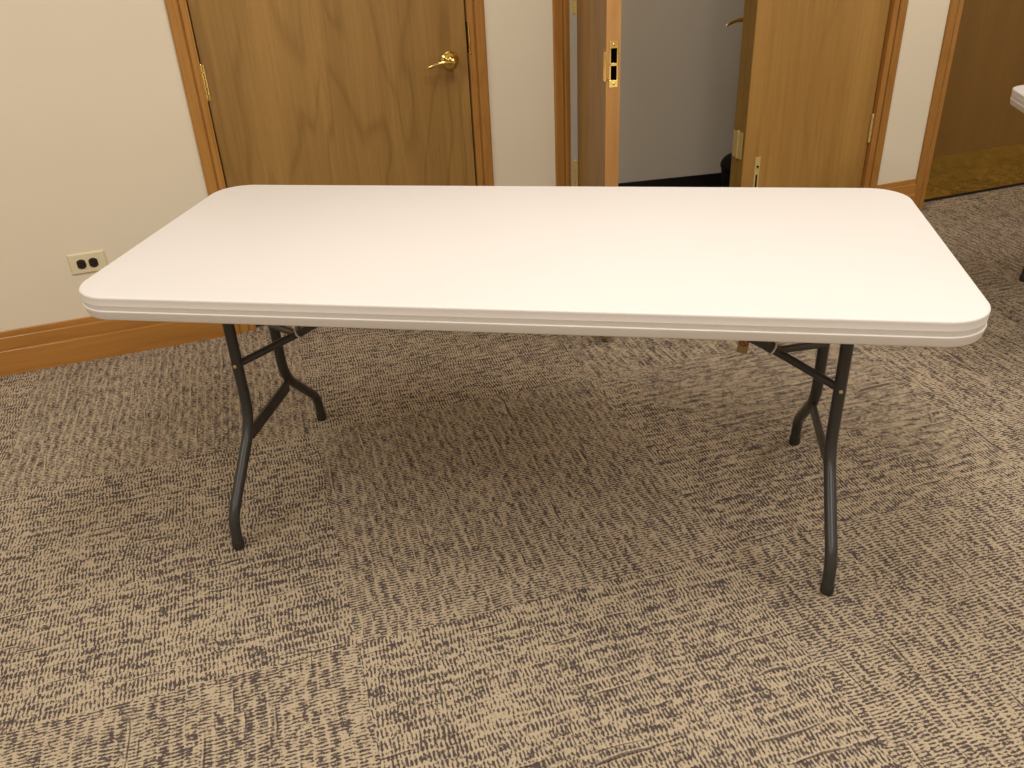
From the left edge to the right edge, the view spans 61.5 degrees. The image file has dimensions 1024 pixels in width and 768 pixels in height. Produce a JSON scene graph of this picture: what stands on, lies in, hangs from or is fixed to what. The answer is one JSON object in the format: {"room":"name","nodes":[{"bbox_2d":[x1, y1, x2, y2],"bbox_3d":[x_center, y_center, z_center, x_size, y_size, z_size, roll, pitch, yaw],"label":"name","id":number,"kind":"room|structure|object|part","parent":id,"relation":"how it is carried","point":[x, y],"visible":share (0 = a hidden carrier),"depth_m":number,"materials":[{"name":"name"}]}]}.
{"room":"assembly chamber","nodes":[
{"label":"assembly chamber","id":0,"kind":"room"},
{"bbox_2d":[0,0,949,330],"bbox_3d":[-0.491,-1.555,2.858,9.800,2.750,0.125,-12,31,-15],"label":"wall","id":1,"kind":"structure","parent":0,"point":[99,149],"depth_m":2.92,"materials":[{"name":"beige paint"}]},
{"bbox_2d":[66,250,107,274],"bbox_3d":[-1.485,-0.424,3.011,0.122,0.074,0.010,-12,31,-15],"label":"electrical outlet","id":2,"kind":"object","parent":1,"relation":"attached to","point":[93,261],"visible":0.96,"depth_m":3.01,"materials":[{"name":"beige plastic"}]},
{"bbox_2d":[76,259,86,268],"bbox_3d":[-1.504,-0.418,3.004,0.028,0.034,0.004,-12,31,-15],"label":"socket","id":3,"kind":"object","parent":2,"relation":"attached to","point":[80,263],"depth_m":3.00,"materials":[{"name":"black plastic"}]},
{"bbox_2d":[88,258,98,266],"bbox_3d":[-1.467,-0.426,3.014,0.028,0.034,0.004,-12,31,-15],"label":"socket","id":4,"kind":"object","parent":2,"relation":"attached to","point":[92,262],"depth_m":3.01,"materials":[{"name":"black plastic"}]},
{"bbox_2d":[0,316,239,376],"bbox_3d":[-2.995,0.144,2.723,4.124,0.164,0.017,-12,31,-15],"label":"baseboard","id":5,"kind":"structure","parent":1,"relation":"attached to","point":[49,345],"depth_m":3.12,"materials":[{"name":"brown wood"}]},
{"bbox_2d":[164,0,493,332],"bbox_3d":[-0.617,-1.249,2.971,1.056,2.118,0.137,-12,31,-15],"label":"door frame","id":6,"kind":"structure","parent":1,"relation":"attached to","point":[178,12],"depth_m":3.02,"materials":[{"name":"brown wood"}]},
{"bbox_3d":[-0.159,-1.250,3.101,0.008,0.109,0.048,-12,31,-15],"label":"strike plate","id":7,"kind":"part","parent":6,"relation":"part of","materials":[{"name":"gold metal"}]},
{"bbox_2d":[187,0,475,187],"bbox_3d":[-0.599,-1.191,2.939,0.931,2.026,0.110,-12,31,-15],"label":"door","id":8,"kind":"structure","parent":1,"relation":"in","point":[299,92],"depth_m":3.04,"materials":[{"name":"brown wood"}]},
{"bbox_3d":[-0.254,-1.135,3.055,0.102,0.027,0.021,-10,31,-12],"label":"lever","id":9,"kind":"part","parent":8,"relation":"part of","materials":[{"name":"gold metal"}]},
{"bbox_3d":[-0.215,-1.157,3.084,0.067,0.067,0.064,-12,31,-15],"label":"lever handle","id":10,"kind":"part","parent":8,"relation":"part of","materials":[{"name":"gold metal"}]},
{"bbox_2d":[571,0,621,336],"bbox_3d":[0.272,-1.202,2.867,0.065,2.007,0.684,-4,30,-2],"label":"door","id":11,"kind":"structure","parent":1,"relation":"in","point":[598,21],"depth_m":2.81,"materials":[{"name":"brown wood"}]},
{"bbox_3d":[0.301,-0.972,2.617,0.042,0.134,0.019,-4,30,-2],"label":"strike plate","id":12,"kind":"part","parent":11,"relation":"part of","materials":[{"name":"gold metal"}]},
{"bbox_2d":[552,0,908,187],"bbox_3d":[0.881,-1.567,3.389,1.595,2.120,0.137,-12,31,-15],"label":"door frame","id":13,"kind":"structure","parent":1,"relation":"attached to","point":[897,12],"depth_m":3.59,"materials":[{"name":"brown wood"}]},
{"bbox_2d":[726,0,889,187],"bbox_3d":[1.232,-1.631,3.535,0.704,2.015,0.172,-12,31,-15],"label":"door","id":14,"kind":"structure","parent":1,"relation":"in","point":[809,69],"depth_m":3.67,"materials":[{"name":"brown wood"}]},
{"bbox_3d":[0.937,-1.507,3.577,0.121,0.027,0.021,-14,32,-18],"label":"lever","id":15,"kind":"part","parent":14,"relation":"part of","materials":[{"name":"gold metal"}]},
{"bbox_3d":[1.014,-1.584,3.473,0.136,2.015,0.044,-12,31,-15],"label":"folded panel","id":16,"kind":"part","parent":14,"relation":"part of","materials":[{"name":"brown wood"}]},
{"bbox_2d":[877,179,915,201],"bbox_3d":[1.805,-0.872,4.063,0.225,0.164,0.017,-12,31,-15],"label":"baseboard","id":17,"kind":"structure","parent":1,"relation":"attached to","point":[906,187],"depth_m":4.05,"materials":[{"name":"brown wood"}]},
{"bbox_2d":[914,0,963,210],"bbox_3d":[2.356,-1.891,3.815,1.088,2.127,0.172,-12,31,-15],"label":"door frame","id":18,"kind":"structure","parent":1,"relation":"attached to","point":[955,6],"depth_m":3.88,"materials":[{"name":"brown wood"}]},
{"bbox_2d":[924,0,1023,199],"bbox_3d":[2.363,-1.856,3.829,0.942,2.024,0.110,-12,31,-15],"label":"door","id":19,"kind":"structure","parent":1,"relation":"in","point":[979,145],"depth_m":4.08,"materials":[{"name":"brown wood"}]},
{"bbox_3d":[2.396,-1.077,4.287,0.922,0.208,0.002,-12,31,-15],"label":"kick plate","id":20,"kind":"part","parent":19,"relation":"part of","materials":[{"name":"gold metal"}]},
{"bbox_2d":[0,185,1023,767],"bbox_3d":[0.413,0.843,1.435,9.800,0.060,7.600,-12,31,-15],"label":"floor","id":21,"kind":"structure","parent":0,"point":[487,549],"depth_m":2.15,"materials":[{"name":"carpet"}]},
{"bbox_2d":[79,185,990,595],"bbox_3d":[0.038,-0.022,2.174,1.840,0.735,0.781,2,30,9],"label":"folding table","id":22,"kind":"object","parent":21,"relation":"on","point":[763,267],"visible":1,"depth_m":1.87,"materials":[{"name":"white plastic"}]},
{"bbox_3d":[-0.701,0.065,2.116,0.028,0.688,0.222,2,30,9],"label":"leg","id":23,"kind":"part","parent":22,"relation":"part of","materials":[{"name":"grey metal"}]},
{"bbox_3d":[-0.612,-0.098,2.192,0.188,0.066,0.036,-16,32,-22],"label":"stay arm","id":24,"kind":"part","parent":22,"relation":"part of","materials":[{"name":"brown metal"}]},
{"bbox_3d":[-0.596,-0.147,2.277,0.188,0.066,0.036,25,40,39],"label":"stay arm","id":25,"kind":"part","parent":22,"relation":"part of","materials":[{"name":"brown metal"}]},
{"bbox_3d":[-0.635,-0.145,2.474,0.028,0.688,0.222,2,30,9],"label":"leg","id":26,"kind":"part","parent":22,"relation":"part of","materials":[{"name":"brown metal"}]},
{"bbox_3d":[0.670,-0.043,1.985,0.197,0.066,0.035,23,39,37],"label":"stay arm","id":27,"kind":"part","parent":22,"relation":"part of","materials":[{"name":"brown metal"}]},
{"bbox_3d":[0.685,-0.093,2.070,0.197,0.066,0.035,-15,32,-20],"label":"stay arm","id":28,"kind":"part","parent":22,"relation":"part of","materials":[{"name":"brown metal"}]},
{"bbox_3d":[0.790,-0.084,2.244,0.028,0.688,0.222,2,30,9],"label":"leg","id":29,"kind":"part","parent":22,"relation":"part of","materials":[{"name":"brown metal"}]},
{"bbox_3d":[0.724,0.125,1.886,0.028,0.688,0.222,2,30,9],"label":"leg","id":30,"kind":"part","parent":22,"relation":"part of","materials":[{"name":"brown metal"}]},
{"bbox_2d":[720,153,731,186],"bbox_3d":[1.140,-0.992,4.215,0.246,0.279,0.246,-12,31,-15],"label":"wastebasket","id":31,"kind":"object","parent":21,"relation":"on","point":[725,164],"visible":0.16,"depth_m":4.15,"materials":[{"name":"black plastic"}]},
{"bbox_3d":[1.136,-1.085,4.161,0.246,0.064,0.246,-12,31,-15],"label":"bin lid","id":32,"kind":"part","parent":31,"relation":"part of","materials":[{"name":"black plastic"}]},
{"bbox_2d":[924,183,1023,201],"bbox_3d":[2.392,-0.991,4.367,0.942,0.014,0.046,-12,31,-15],"label":"threshold","id":33,"kind":"object","parent":21,"relation":"on","point":[1018,184],"visible":0.33,"depth_m":4.33,"materials":[{"name":"black rubber"}]},
{"bbox_2d":[1010,85,1023,281],"bbox_3d":[2.664,-0.542,2.845,1.840,0.735,0.781,2,30,9],"label":"folding table","id":34,"kind":"object","parent":21,"relation":"on","point":[1017,97],"visible":1,"depth_m":3.05,"materials":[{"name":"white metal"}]},
{"bbox_2d":[569,0,744,185],"bbox_3d":[0.629,-2.178,3.840,2.195,2.750,0.099,-8,30,-8],"label":"wall","id":35,"kind":"structure","parent":0,"point":[680,61],"depth_m":4.22,"materials":[{"name":"paint"}]},
{"bbox_2d":[618,173,720,186],"bbox_3d":[0.694,-1.004,4.453,1.959,0.100,0.012,-8,30,-8],"label":"baseboard","id":36,"kind":"structure","parent":35,"relation":"attached to","point":[714,179],"depth_m":4.47,"materials":[{"name":"black plastic"}]}
]}

